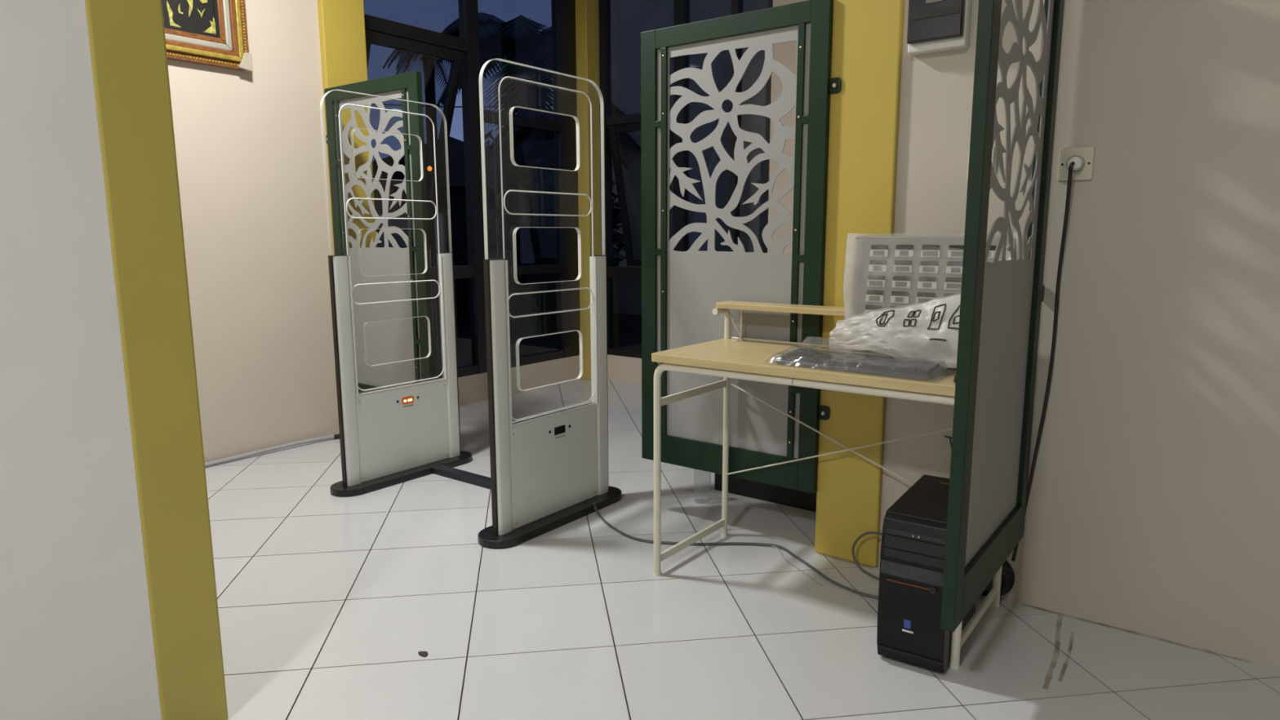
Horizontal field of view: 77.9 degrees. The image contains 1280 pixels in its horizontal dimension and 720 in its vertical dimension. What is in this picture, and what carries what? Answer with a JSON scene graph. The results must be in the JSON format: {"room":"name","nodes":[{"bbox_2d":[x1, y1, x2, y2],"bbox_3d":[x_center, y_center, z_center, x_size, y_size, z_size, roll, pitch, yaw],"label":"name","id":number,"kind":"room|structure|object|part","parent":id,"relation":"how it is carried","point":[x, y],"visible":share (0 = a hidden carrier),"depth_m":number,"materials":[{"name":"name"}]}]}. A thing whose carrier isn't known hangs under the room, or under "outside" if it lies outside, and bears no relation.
{"room":"library entrance","nodes":[
{"label":"library entrance","id":0,"kind":"room"},
{"bbox_2d":[0,0,161,719],"bbox_3d":[-2.213,-0.443,0.119,0.160,3.100,3.640,7,11,36],"label":"wall","id":1,"kind":"structure","parent":0,"point":[77,640],"depth_m":1.53,"materials":[{"name":"white paint"}]},
{"bbox_2d":[84,0,228,719],"bbox_3d":[-1.111,-0.688,1.635,0.255,3.100,0.139,7,11,36],"label":"pillar","id":2,"kind":"structure","parent":1,"relation":"attached to","point":[127,39],"depth_m":1.66,"materials":[{"name":"yellow paint"}]},
{"bbox_2d":[167,0,339,462],"bbox_3d":[-3.382,-0.771,2.199,0.200,3.100,5.600,7,11,36],"label":"wall","id":3,"kind":"structure","parent":0,"point":[249,145],"depth_m":4.01,"materials":[{"name":"beige paint"}]},
{"bbox_2d":[161,0,253,72],"bbox_3d":[-2.184,-1.698,3.458,0.047,0.704,0.923,7,11,36],"label":"framed picture","id":4,"kind":"object","parent":3,"relation":"attached to","point":[211,33],"visible":0.58,"depth_m":3.71,"materials":[{"name":"gold metal"}]},
{"bbox_3d":[-2.194,-1.471,3.501,0.022,0.024,0.704,7,11,36],"label":"moulding","id":5,"kind":"part","parent":4,"relation":"part of","materials":[{"name":"wood"}]},
{"bbox_3d":[-2.192,-1.445,3.503,0.028,0.028,0.758,7,11,36],"label":"silver moulding","id":6,"kind":"part","parent":4,"relation":"part of","materials":[{"name":"silver metal"}]},
{"bbox_3d":[-2.188,-1.420,3.505,0.036,0.022,0.804,7,11,36],"label":"brown moulding","id":7,"kind":"part","parent":4,"relation":"part of","materials":[{"name":"brown wood"}]},
{"bbox_3d":[-2.185,-1.398,3.506,0.044,0.022,0.848,7,11,36],"label":"gold moulding","id":8,"kind":"part","parent":4,"relation":"part of","materials":[{"name":"gold metal"}]},
{"bbox_3d":[-2.191,-1.371,3.514,0.030,0.034,0.917,7,11,36],"label":"moulding","id":9,"kind":"part","parent":4,"relation":"part of","materials":[{"name":"gold metal"}]},
{"bbox_3d":[-1.989,-1.744,3.734,0.022,0.484,0.024,7,11,36],"label":"moulding","id":10,"kind":"part","parent":4,"relation":"part of","materials":[{"name":"brown wood"}]},
{"bbox_3d":[-1.971,-1.747,3.753,0.028,0.538,0.028,7,11,36],"label":"silver moulding","id":11,"kind":"part","parent":4,"relation":"part of","materials":[{"name":"silver metal"}]},
{"bbox_3d":[-1.953,-1.750,3.770,0.036,0.585,0.022,7,11,36],"label":"brown moulding","id":12,"kind":"part","parent":4,"relation":"part of","materials":[{"name":"wood"}]},
{"bbox_3d":[-1.936,-1.752,3.785,0.044,0.627,0.022,7,11,36],"label":"gold moulding","id":13,"kind":"part","parent":4,"relation":"part of","materials":[{"name":"gold metal"}]},
{"bbox_3d":[-1.925,-1.757,3.811,0.030,0.697,0.034,7,11,36],"label":"moulding","id":14,"kind":"part","parent":4,"relation":"part of","materials":[{"name":"gold metal"}]},
{"bbox_2d":[317,0,377,255],"bbox_3d":[-1.672,-1.129,4.410,0.240,3.100,0.255,7,11,36],"label":"trim","id":15,"kind":"structure","parent":3,"relation":"attached to","point":[341,23],"depth_m":4.27,"materials":[{"name":"yellow paint"}]},
{"bbox_2d":[364,0,580,378],"bbox_3d":[-1.222,-1.379,5.364,0.491,2.908,1.855,7,11,36],"label":"window","id":16,"kind":"structure","parent":3,"relation":"in","point":[463,51],"depth_m":5.33,"materials":[{"name":"black metal"}]},
{"bbox_3d":[-1.524,-1.294,4.984,0.476,1.286,0.730,7,11,36],"label":"sash","id":17,"kind":"part","parent":16,"relation":"part of","materials":[{"name":"black metal"}]},
{"bbox_2d":[457,355,582,406],"bbox_3d":[-0.996,0.152,5.601,0.140,0.192,2.120,7,11,36],"label":"trim","id":18,"kind":"structure","parent":3,"relation":"attached to","point":[473,388],"depth_m":5.74,"materials":[{"name":"beige paint"}]},
{"bbox_2d":[324,71,435,392],"bbox_3d":[-1.333,-0.556,4.012,0.790,1.642,0.033,7,11,36],"label":"screen","id":19,"kind":"object","parent":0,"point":[387,341],"visible":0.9,"depth_m":3.96,"materials":[{"name":"green wood"}]},
{"bbox_3d":[-1.592,-0.586,4.205,0.065,1.642,0.030,7,11,36],"label":"post","id":20,"kind":"part","parent":19,"relation":"part of","materials":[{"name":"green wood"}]},
{"bbox_3d":[-1.320,-1.331,3.878,0.620,0.068,0.030,7,11,36],"label":"rail","id":21,"kind":"part","parent":19,"relation":"part of","materials":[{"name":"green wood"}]},
{"bbox_3d":[-1.316,0.201,4.122,0.620,0.112,0.030,7,11,36],"label":"rail","id":22,"kind":"part","parent":19,"relation":"part of","materials":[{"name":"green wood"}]},
{"bbox_3d":[-1.044,-0.523,3.798,0.067,1.642,0.030,7,11,36],"label":"post","id":23,"kind":"part","parent":19,"relation":"part of","materials":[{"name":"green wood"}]},
{"bbox_2d":[575,0,600,380],"bbox_3d":[-0.386,-1.385,5.990,0.110,3.100,0.140,7,11,36],"label":"trim","id":24,"kind":"structure","parent":0,"point":[587,42],"depth_m":5.91,"materials":[{"name":"yellow paint"}]},
{"bbox_2d":[640,0,841,493],"bbox_3d":[0.329,-0.378,2.862,0.790,1.642,0.033,7,11,36],"label":"screen","id":25,"kind":"object","parent":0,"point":[681,291],"visible":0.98,"depth_m":2.84,"materials":[{"name":"green wood"}]},
{"bbox_3d":[0.041,-0.411,3.078,0.067,1.642,0.030,7,11,36],"label":"post","id":26,"kind":"part","parent":25,"relation":"part of","materials":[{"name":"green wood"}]},
{"bbox_3d":[0.317,0.376,2.995,0.620,0.112,0.030,7,11,36],"label":"rail","id":27,"kind":"part","parent":25,"relation":"part of","materials":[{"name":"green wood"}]},
{"bbox_3d":[0.313,-1.157,2.750,0.620,0.068,0.030,7,11,36],"label":"rail","id":28,"kind":"part","parent":25,"relation":"part of","materials":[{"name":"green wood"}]},
{"bbox_3d":[0.589,-0.348,2.671,0.065,1.642,0.030,7,11,36],"label":"post","id":29,"kind":"part","parent":25,"relation":"part of","materials":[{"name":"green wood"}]},
{"bbox_2d":[204,378,1279,719],"bbox_3d":[0.090,0.976,1.198,7.500,0.063,8.150,7,11,36],"label":"floor","id":30,"kind":"structure","parent":0,"point":[386,603],"depth_m":2.32,"materials":[{"name":"tile"}]},
{"bbox_2d":[204,433,339,466],"bbox_3d":[-1.718,0.529,3.762,0.814,0.032,1.234,7,11,36],"label":"baseboard","id":31,"kind":"structure","parent":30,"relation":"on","point":[335,436],"depth_m":4.12,"materials":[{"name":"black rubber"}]},
{"bbox_2d":[320,89,471,497],"bbox_3d":[-1.109,-0.304,3.614,0.170,1.719,0.760,7,11,36],"label":"security gate","id":32,"kind":"object","parent":30,"relation":"on","point":[393,435],"visible":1,"depth_m":3.62,"materials":[{"name":"black plastic"}]},
{"bbox_3d":[-1.278,0.055,3.442,0.044,1.005,0.068,7,11,36],"label":"rail","id":33,"kind":"part","parent":32,"relation":"part of","materials":[{"name":"silver metal"}]},
{"bbox_3d":[-1.243,-0.143,3.432,0.012,0.608,0.006,7,11,36],"label":"trim","id":34,"kind":"part","parent":32,"relation":"part of","materials":[{"name":"metal"}]},
{"bbox_3d":[-1.108,0.122,3.682,0.034,0.007,0.498,7,11,36],"label":"trim","id":35,"kind":"part","parent":32,"relation":"part of","materials":[{"name":"metal"}]},
{"bbox_3d":[-1.098,0.321,3.707,0.010,0.394,0.502,7,11,36],"label":"panel","id":36,"kind":"part","parent":32,"relation":"part of","materials":[{"name":"silver metal"}]},
{"bbox_3d":[-0.949,-0.205,3.818,0.012,0.608,0.006,7,11,36],"label":"trim","id":37,"kind":"part","parent":32,"relation":"part of","materials":[{"name":"metal"}]},
{"bbox_3d":[-0.938,-0.017,3.889,0.044,1.005,0.068,7,11,36],"label":"rail","id":38,"kind":"part","parent":32,"relation":"part of","materials":[{"name":"silver metal"}]},
{"bbox_2d":[432,465,491,489],"bbox_3d":[-0.651,0.559,3.556,0.789,0.030,0.060,7,11,36],"label":"cover","id":39,"kind":"object","parent":30,"relation":"on","point":[457,474],"visible":0.47,"depth_m":3.65,"materials":[{"name":"black plastic"}]},
{"bbox_2d":[477,57,622,548],"bbox_3d":[-0.342,-0.216,3.043,0.170,1.719,0.760,7,11,36],"label":"security gate","id":40,"kind":"object","parent":30,"relation":"on","point":[548,470],"visible":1,"depth_m":3.04,"materials":[{"name":"black plastic"}]},
{"bbox_3d":[-0.511,0.143,2.872,0.044,1.005,0.068,7,11,36],"label":"rail","id":41,"kind":"part","parent":40,"relation":"part of","materials":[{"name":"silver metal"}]},
{"bbox_3d":[-0.476,-0.054,2.861,0.012,0.608,0.006,7,11,36],"label":"trim","id":42,"kind":"part","parent":40,"relation":"part of","materials":[{"name":"metal"}]},
{"bbox_3d":[-0.341,0.211,3.111,0.034,0.007,0.498,7,11,36],"label":"trim","id":43,"kind":"part","parent":40,"relation":"part of","materials":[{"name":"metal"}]},
{"bbox_3d":[-0.331,0.410,3.136,0.010,0.394,0.502,7,11,36],"label":"panel","id":44,"kind":"part","parent":40,"relation":"part of","materials":[{"name":"silver metal"}]},
{"bbox_3d":[-0.315,0.277,3.126,0.001,0.021,0.052,7,11,36],"label":"display glass","id":45,"kind":"part","parent":40,"relation":"part of","materials":[{"name":"black glass"}]},
{"bbox_3d":[-0.181,-0.117,3.247,0.012,0.608,0.006,7,11,36],"label":"trim","id":46,"kind":"part","parent":40,"relation":"part of","materials":[{"name":"metal"}]},
{"bbox_3d":[-0.171,0.071,3.318,0.044,1.005,0.068,7,11,36],"label":"rail","id":47,"kind":"part","parent":40,"relation":"part of","materials":[{"name":"silver metal"}]},
{"bbox_2d":[592,502,878,598],"bbox_3d":[0.329,0.665,2.846,1.327,0.038,0.226,6,11,33],"label":"cable","id":48,"kind":"object","parent":30,"relation":"on","point":[815,570],"visible":0.91,"depth_m":2.89,"materials":[{"name":"grey rubber"}]},
{"bbox_2d":[714,473,817,511],"bbox_3d":[0.665,0.480,3.405,0.661,0.225,0.256,7,11,36],"label":"storage box","id":49,"kind":"object","parent":30,"relation":"on","point":[767,492],"visible":0.08,"depth_m":3.35,"materials":[{"name":"black plastic"}]},
{"bbox_2d":[771,546,822,586],"bbox_3d":[0.501,0.693,2.760,0.112,0.004,0.440,-7,11,-36],"label":"cable","id":50,"kind":"object","parent":30,"relation":"on","point":[771,546],"visible":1,"depth_m":2.69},
{"bbox_2d":[651,301,1002,669],"bbox_3d":[0.570,0.297,2.465,0.990,0.884,0.474,7,11,36],"label":"desk","id":51,"kind":"object","parent":30,"relation":"on","point":[727,357],"visible":0.7,"depth_m":2.50,"materials":[{"name":"brown wood"}]},
{"bbox_3d":[0.295,0.236,2.894,0.022,0.858,0.100,7,11,36],"label":"leg","id":52,"kind":"part","parent":51,"relation":"part of","materials":[{"name":"beige metal"}]},
{"bbox_3d":[0.244,0.380,2.453,0.494,0.714,0.025,7,11,36],"label":"leg","id":53,"kind":"part","parent":51,"relation":"part of","materials":[{"name":"beige metal"}]},
{"bbox_3d":[0.359,-0.127,2.809,0.006,0.117,0.007,7,11,36],"label":"shelf rod","id":54,"kind":"part","parent":51,"relation":"part of","materials":[{"name":"beige metal"}]},
{"bbox_2d":[715,301,844,316],"bbox_3d":[0.681,-0.154,2.543,0.978,0.020,0.101,7,11,36],"label":"shelf","id":55,"kind":"object","parent":51,"relation":"attached to","point":[722,307],"depth_m":2.66,"materials":[{"name":"brown wood"}]},
{"bbox_3d":[0.700,-0.037,2.589,0.920,0.007,0.008,7,11,36],"label":"shelf rail","id":56,"kind":"part","parent":51,"relation":"part of","materials":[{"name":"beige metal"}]},
{"bbox_2d":[764,337,942,366],"bbox_3d":[0.629,-0.012,2.251,0.500,0.057,0.245,7,12,38],"label":"plastic sleeve","id":57,"kind":"object","parent":51,"relation":"on","point":[799,345],"visible":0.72,"depth_m":2.23,"materials":[{"name":"clear plastic"}]},
{"bbox_2d":[773,347,947,380],"bbox_3d":[0.614,0.007,2.231,0.450,0.030,0.154,7,12,38],"label":"plastic bag","id":58,"kind":"object","parent":51,"relation":"on","point":[831,362],"visible":0.84,"depth_m":2.19,"materials":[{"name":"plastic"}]},
{"bbox_3d":[0.636,0.425,2.162,0.494,0.714,0.025,7,11,36],"label":"leg","id":59,"kind":"part","parent":51,"relation":"part of","materials":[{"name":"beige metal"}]},
{"bbox_2d":[850,235,1008,371],"bbox_3d":[0.818,-0.169,2.271,0.437,0.368,0.130,7,11,36],"label":"rack","id":60,"kind":"object","parent":51,"relation":"on","point":[890,271],"visible":0.38,"depth_m":2.29,"materials":[{"name":"grey plastic"}]},
{"bbox_3d":[0.696,-0.183,2.350,0.053,0.020,0.005,7,11,36],"label":"label frame","id":61,"kind":"part","parent":60,"relation":"part of","materials":[{"name":"white plastic"}]},
{"bbox_3d":[0.699,-0.227,2.345,0.053,0.020,0.005,7,11,36],"label":"label frame","id":62,"kind":"part","parent":60,"relation":"part of","materials":[{"name":"white plastic"}]},
{"bbox_3d":[0.702,-0.271,2.340,0.053,0.020,0.005,7,11,36],"label":"label frame","id":63,"kind":"part","parent":60,"relation":"part of","materials":[{"name":"white plastic"}]},
{"bbox_3d":[0.704,-0.315,2.335,0.053,0.020,0.005,7,11,36],"label":"label frame","id":64,"kind":"part","parent":60,"relation":"part of","materials":[{"name":"white plastic"}]},
{"bbox_3d":[0.756,-0.176,2.306,0.053,0.020,0.005,7,11,36],"label":"label frame","id":65,"kind":"part","parent":60,"relation":"part of","materials":[{"name":"white plastic"}]},
{"bbox_3d":[0.758,-0.220,2.301,0.053,0.020,0.005,7,11,36],"label":"label frame","id":66,"kind":"part","parent":60,"relation":"part of","materials":[{"name":"white plastic"}]},
{"bbox_3d":[0.761,-0.264,2.296,0.053,0.020,0.005,7,11,36],"label":"label frame","id":67,"kind":"part","parent":60,"relation":"part of","materials":[{"name":"white plastic"}]},
{"bbox_3d":[0.764,-0.308,2.291,0.053,0.020,0.005,7,11,36],"label":"label frame","id":68,"kind":"part","parent":60,"relation":"part of","materials":[{"name":"white plastic"}]},
{"bbox_3d":[0.815,-0.169,2.262,0.053,0.020,0.005,7,11,36],"label":"label frame","id":69,"kind":"part","parent":60,"relation":"part of","materials":[{"name":"white plastic"}]},
{"bbox_3d":[0.818,-0.213,2.257,0.053,0.020,0.005,7,11,36],"label":"label frame","id":70,"kind":"part","parent":60,"relation":"part of","materials":[{"name":"white plastic"}]},
{"bbox_3d":[0.821,-0.257,2.252,0.053,0.020,0.005,7,11,36],"label":"label frame","id":71,"kind":"part","parent":60,"relation":"part of","materials":[{"name":"white plastic"}]},
{"bbox_3d":[0.822,-0.195,2.272,0.437,0.318,0.046,7,11,36],"label":"panel","id":72,"kind":"part","parent":60,"relation":"part of","materials":[{"name":"grey plastic"}]},
{"bbox_3d":[0.823,-0.301,2.246,0.053,0.020,0.005,7,11,36],"label":"label frame","id":73,"kind":"part","parent":60,"relation":"part of","materials":[{"name":"white plastic"}]},
{"bbox_3d":[0.877,-0.206,2.212,0.053,0.020,0.005,7,11,36],"label":"label frame","id":74,"kind":"part","parent":60,"relation":"part of","materials":[{"name":"white plastic"}]},
{"bbox_3d":[0.880,-0.251,2.207,0.053,0.020,0.005,7,11,36],"label":"label frame","id":75,"kind":"part","parent":60,"relation":"part of","materials":[{"name":"white plastic"}]},
{"bbox_3d":[0.883,-0.295,2.202,0.053,0.020,0.005,7,11,36],"label":"label frame","id":76,"kind":"part","parent":60,"relation":"part of","materials":[{"name":"white plastic"}]},
{"bbox_3d":[0.942,-0.288,2.158,0.053,0.020,0.005,7,11,36],"label":"label frame","id":77,"kind":"part","parent":60,"relation":"part of","materials":[{"name":"white plastic"}]},
{"bbox_3d":[1.062,0.325,2.323,0.022,0.858,0.100,7,11,36],"label":"leg","id":78,"kind":"part","parent":51,"relation":"part of","materials":[{"name":"beige metal"}]},
{"bbox_2d":[940,0,1064,631],"bbox_3d":[0.929,-0.237,1.989,0.033,1.642,0.757,7,11,36],"label":"screen","id":79,"kind":"object","parent":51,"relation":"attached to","point":[1001,302],"visible":1,"depth_m":1.93,"materials":[{"name":"green wood"}]},
{"bbox_3d":[0.722,-0.193,1.715,0.030,1.642,0.065,7,11,36],"label":"post","id":80,"kind":"part","parent":79,"relation":"part of","materials":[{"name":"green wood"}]},
{"bbox_3d":[0.924,0.520,2.098,0.030,0.112,0.600,7,11,36],"label":"rail","id":81,"kind":"part","parent":79,"relation":"part of","materials":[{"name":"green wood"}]},
{"bbox_3d":[1.121,-0.278,2.239,0.030,1.642,0.063,7,11,36],"label":"post","id":82,"kind":"part","parent":79,"relation":"part of","materials":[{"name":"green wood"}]},
{"bbox_2d":[851,531,881,580],"bbox_3d":[0.801,0.655,2.539,0.083,0.148,0.318,-3,10,-18],"label":"cable","id":83,"kind":"object","parent":30,"relation":"on","point":[868,532],"visible":0.56,"depth_m":2.65,"materials":[{"name":"grey rubber"}]},
{"bbox_2d":[876,474,976,672],"bbox_3d":[0.807,0.579,2.192,0.170,0.412,0.415,6,11,33],"label":"computer tower","id":84,"kind":"object","parent":30,"relation":"on","point":[913,553],"visible":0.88,"depth_m":2.04,"materials":[{"name":"black paint"}]},
{"bbox_2d":[981,560,1014,596],"bbox_3d":[1.081,0.670,2.458,0.145,0.145,0.051,7,11,36],"label":"cable coil","id":85,"kind":"object","parent":30,"relation":"on","point":[1007,572],"visible":0.31,"depth_m":2.42,"materials":[{"name":"black plastic"}]},
{"bbox_2d":[767,0,808,253],"bbox_3d":[1.534,-1.192,4.743,1.605,3.100,0.170,7,11,36],"label":"wall","id":86,"kind":"structure","parent":0,"point":[785,53],"depth_m":5.06,"materials":[{"name":"beige paint"}]},
{"bbox_2d":[607,354,641,383],"bbox_3d":[0.283,0.100,5.904,1.535,0.192,0.170,7,11,36],"label":"trim","id":87,"kind":"structure","parent":86,"relation":"attached to","point":[628,369],"depth_m":6.10,"materials":[{"name":"beige paint"}]},
{"bbox_2d":[598,0,773,358],"bbox_3d":[0.350,-1.434,5.679,1.445,2.908,0.267,7,11,36],"label":"window","id":88,"kind":"structure","parent":86,"relation":"in","point":[614,125],"depth_m":5.84,"materials":[{"name":"black glass"}]},
{"bbox_3d":[-0.168,-0.800,6.159,0.201,0.018,0.012,-9,12,-42],"label":"stay arm","id":89,"kind":"part","parent":88,"relation":"part of","materials":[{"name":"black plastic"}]},
{"bbox_3d":[0.076,-1.221,5.929,0.590,1.047,0.257,7,11,36],"label":"sash","id":90,"kind":"part","parent":88,"relation":"part of","materials":[{"name":"black metal"}]},
{"bbox_2d":[828,232,1022,368],"bbox_3d":[0.783,-0.173,2.230,0.492,0.364,0.208,7,11,36],"label":"plastic bag","id":91,"kind":"object","parent":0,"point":[928,331],"visible":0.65,"depth_m":2.20,"materials":[{"name":"plastic"}]},
{"bbox_2d":[877,0,1279,667],"bbox_3d":[2.400,-0.658,1.383,3.930,3.100,0.165,7,11,36],"label":"wall","id":92,"kind":"structure","parent":0,"point":[1153,508],"depth_m":2.15,"materials":[{"name":"grey paint"}]},
{"bbox_2d":[814,0,904,567],"bbox_3d":[0.774,-0.848,2.603,0.226,3.100,0.226,7,11,36],"label":"pillar","id":93,"kind":"structure","parent":92,"relation":"attached to","point":[867,40],"depth_m":2.58,"materials":[{"name":"yellow paint"}]},
{"bbox_2d":[906,0,971,55],"bbox_3d":[0.878,-1.033,2.332,0.168,0.230,0.072,7,11,36],"label":"electrical panel","id":94,"kind":"object","parent":92,"relation":"attached to","point":[933,25],"visible":1,"depth_m":2.31,"materials":[{"name":"white plastic"}]},
{"bbox_2d":[967,146,995,181],"bbox_3d":[1.008,-0.580,2.345,0.072,0.096,0.011,7,11,36],"label":"switch plate","id":95,"kind":"object","parent":92,"relation":"attached to","point":[993,148],"visible":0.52,"depth_m":2.32,"materials":[{"name":"beige plastic"}]},
{"bbox_2d":[1011,155,1083,561],"bbox_3d":[1.167,0.030,2.285,0.109,1.201,0.055,7,11,36],"label":"power cord","id":96,"kind":"object","parent":92,"relation":"hanging from","point":[1074,163],"visible":0.89,"depth_m":2.27,"materials":[{"name":"black plastic"}]},
{"bbox_2d":[1057,146,1094,181],"bbox_3d":[1.208,-0.544,2.197,0.086,0.090,0.013,7,11,36],"label":"wall socket","id":97,"kind":"object","parent":92,"relation":"attached to","point":[1086,153],"visible":0.94,"depth_m":2.19,"materials":[{"name":"beige plastic"}]},
{"label":"outside","id":98,"kind":"structure","parent":0,"visible":0},
{"bbox_2d":[371,103,551,107],"bbox_3d":[-3.575,-7.292,21.828,17.496,0.634,0.033,1,9,6],"label":"utility wire","id":99,"kind":"object","parent":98,"point":[371,104],"visible":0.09,"depth_m":22.05,"materials":[{"name":"black rubber"}]},
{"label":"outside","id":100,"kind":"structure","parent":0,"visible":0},
{"bbox_2d":[432,312,641,370],"bbox_3d":[-16.666,-3.449,31.162,55.700,0.050,90.000,7,11,36],"label":"ground","id":101,"kind":"structure","parent":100,"point":[627,328],"depth_m":10.87,"materials":[{"name":"black"}]},
{"bbox_2d":[374,206,448,328],"bbox_3d":[-5.857,-1.368,11.932,5.900,1.830,0.280,-1,9,-3],"label":"wall","id":102,"kind":"structure","parent":101,"relation":"on","point":[399,223],"depth_m":11.88,"materials":[{"name":"paint"}]},
{"bbox_2d":[382,48,451,142],"bbox_3d":[-5.244,-4.946,20.431,2.419,6.216,2.304,0,9,-1],"label":"palm tree","id":103,"kind":"object","parent":101,"relation":"on","point":[429,68],"visible":0.25,"depth_m":20.04,"materials":[{"name":"green plant"}]},
{"bbox_2d":[426,165,439,339],"bbox_3d":[-2.784,-1.426,10.677,0.074,2.320,0.074,-5,10,-30],"label":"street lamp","id":104,"kind":"object","parent":101,"relation":"on","point":[433,246],"visible":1,"depth_m":10.72,"materials":[{"name":"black metal"}]},
{"bbox_2d":[372,136,535,318],"bbox_3d":[-3.476,-2.426,14.808,4.400,3.000,3.600,-2,9,-12],"label":"house","id":105,"kind":"structure","parent":101,"relation":"on","point":[455,147],"depth_m":13.14,"materials":[{"name":"tile"}]},
{"bbox_3d":[-4.520,-2.088,13.021,0.760,0.960,0.020,-2,9,-12],"label":"pane","id":106,"kind":"part","parent":105,"relation":"part of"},
{"bbox_2d":[418,12,553,166],"bbox_3d":[-2.147,-4.235,16.896,4.911,5.906,4.635,5,10,30],"label":"palm tree","id":107,"kind":"object","parent":101,"relation":"on","point":[518,37],"visible":0.5,"depth_m":15.51,"materials":[{"name":"green plant"}]},
{"bbox_2d":[486,164,544,325],"bbox_3d":[-1.724,-1.815,12.570,1.550,2.487,1.534,-5,10,-28],"label":"bush","id":108,"kind":"object","parent":101,"relation":"on","point":[519,304],"visible":0.26,"depth_m":12.21,"materials":[{"name":"green plant"}]},
{"bbox_2d":[484,124,554,166],"bbox_3d":[-2.759,-4.027,20.307,4.785,4.425,4.612,7,11,36],"label":"bush","id":109,"kind":"object","parent":101,"relation":"on","point":[506,152],"visible":0.04,"depth_m":18.91,"materials":[{"name":"green plant"}]},
{"bbox_2d":[500,149,625,335],"bbox_3d":[-1.022,-1.689,11.305,1.780,2.632,1.719,7,11,36],"label":"tree","id":110,"kind":"object","parent":101,"relation":"on","point":[535,246],"visible":0.41,"depth_m":10.88,"materials":[{"name":"green plant"}]},
{"bbox_3d":[-1.041,-1.518,11.324,1.344,2.288,1.278,7,11,36],"label":"stem","id":111,"kind":"part","parent":110,"relation":"part of","materials":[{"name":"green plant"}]},
{"bbox_2d":[490,103,640,170],"bbox_3d":[-1.214,-2.651,14.003,2.908,3.683,2.597,1,9,10],"label":"palm tree","id":112,"kind":"object","parent":101,"relation":"on","point":[532,135],"visible":0.24,"depth_m":13.51,"materials":[{"name":"green plant"}]},
{"bbox_2d":[598,0,768,315],"bbox_3d":[3.303,-3.583,11.291,10.200,6.350,0.500,7,11,36],"label":"building","id":113,"kind":"structure","parent":101,"relation":"on","point":[628,18],"depth_m":13.08,"materials":[{"name":"tile"}]}
]}

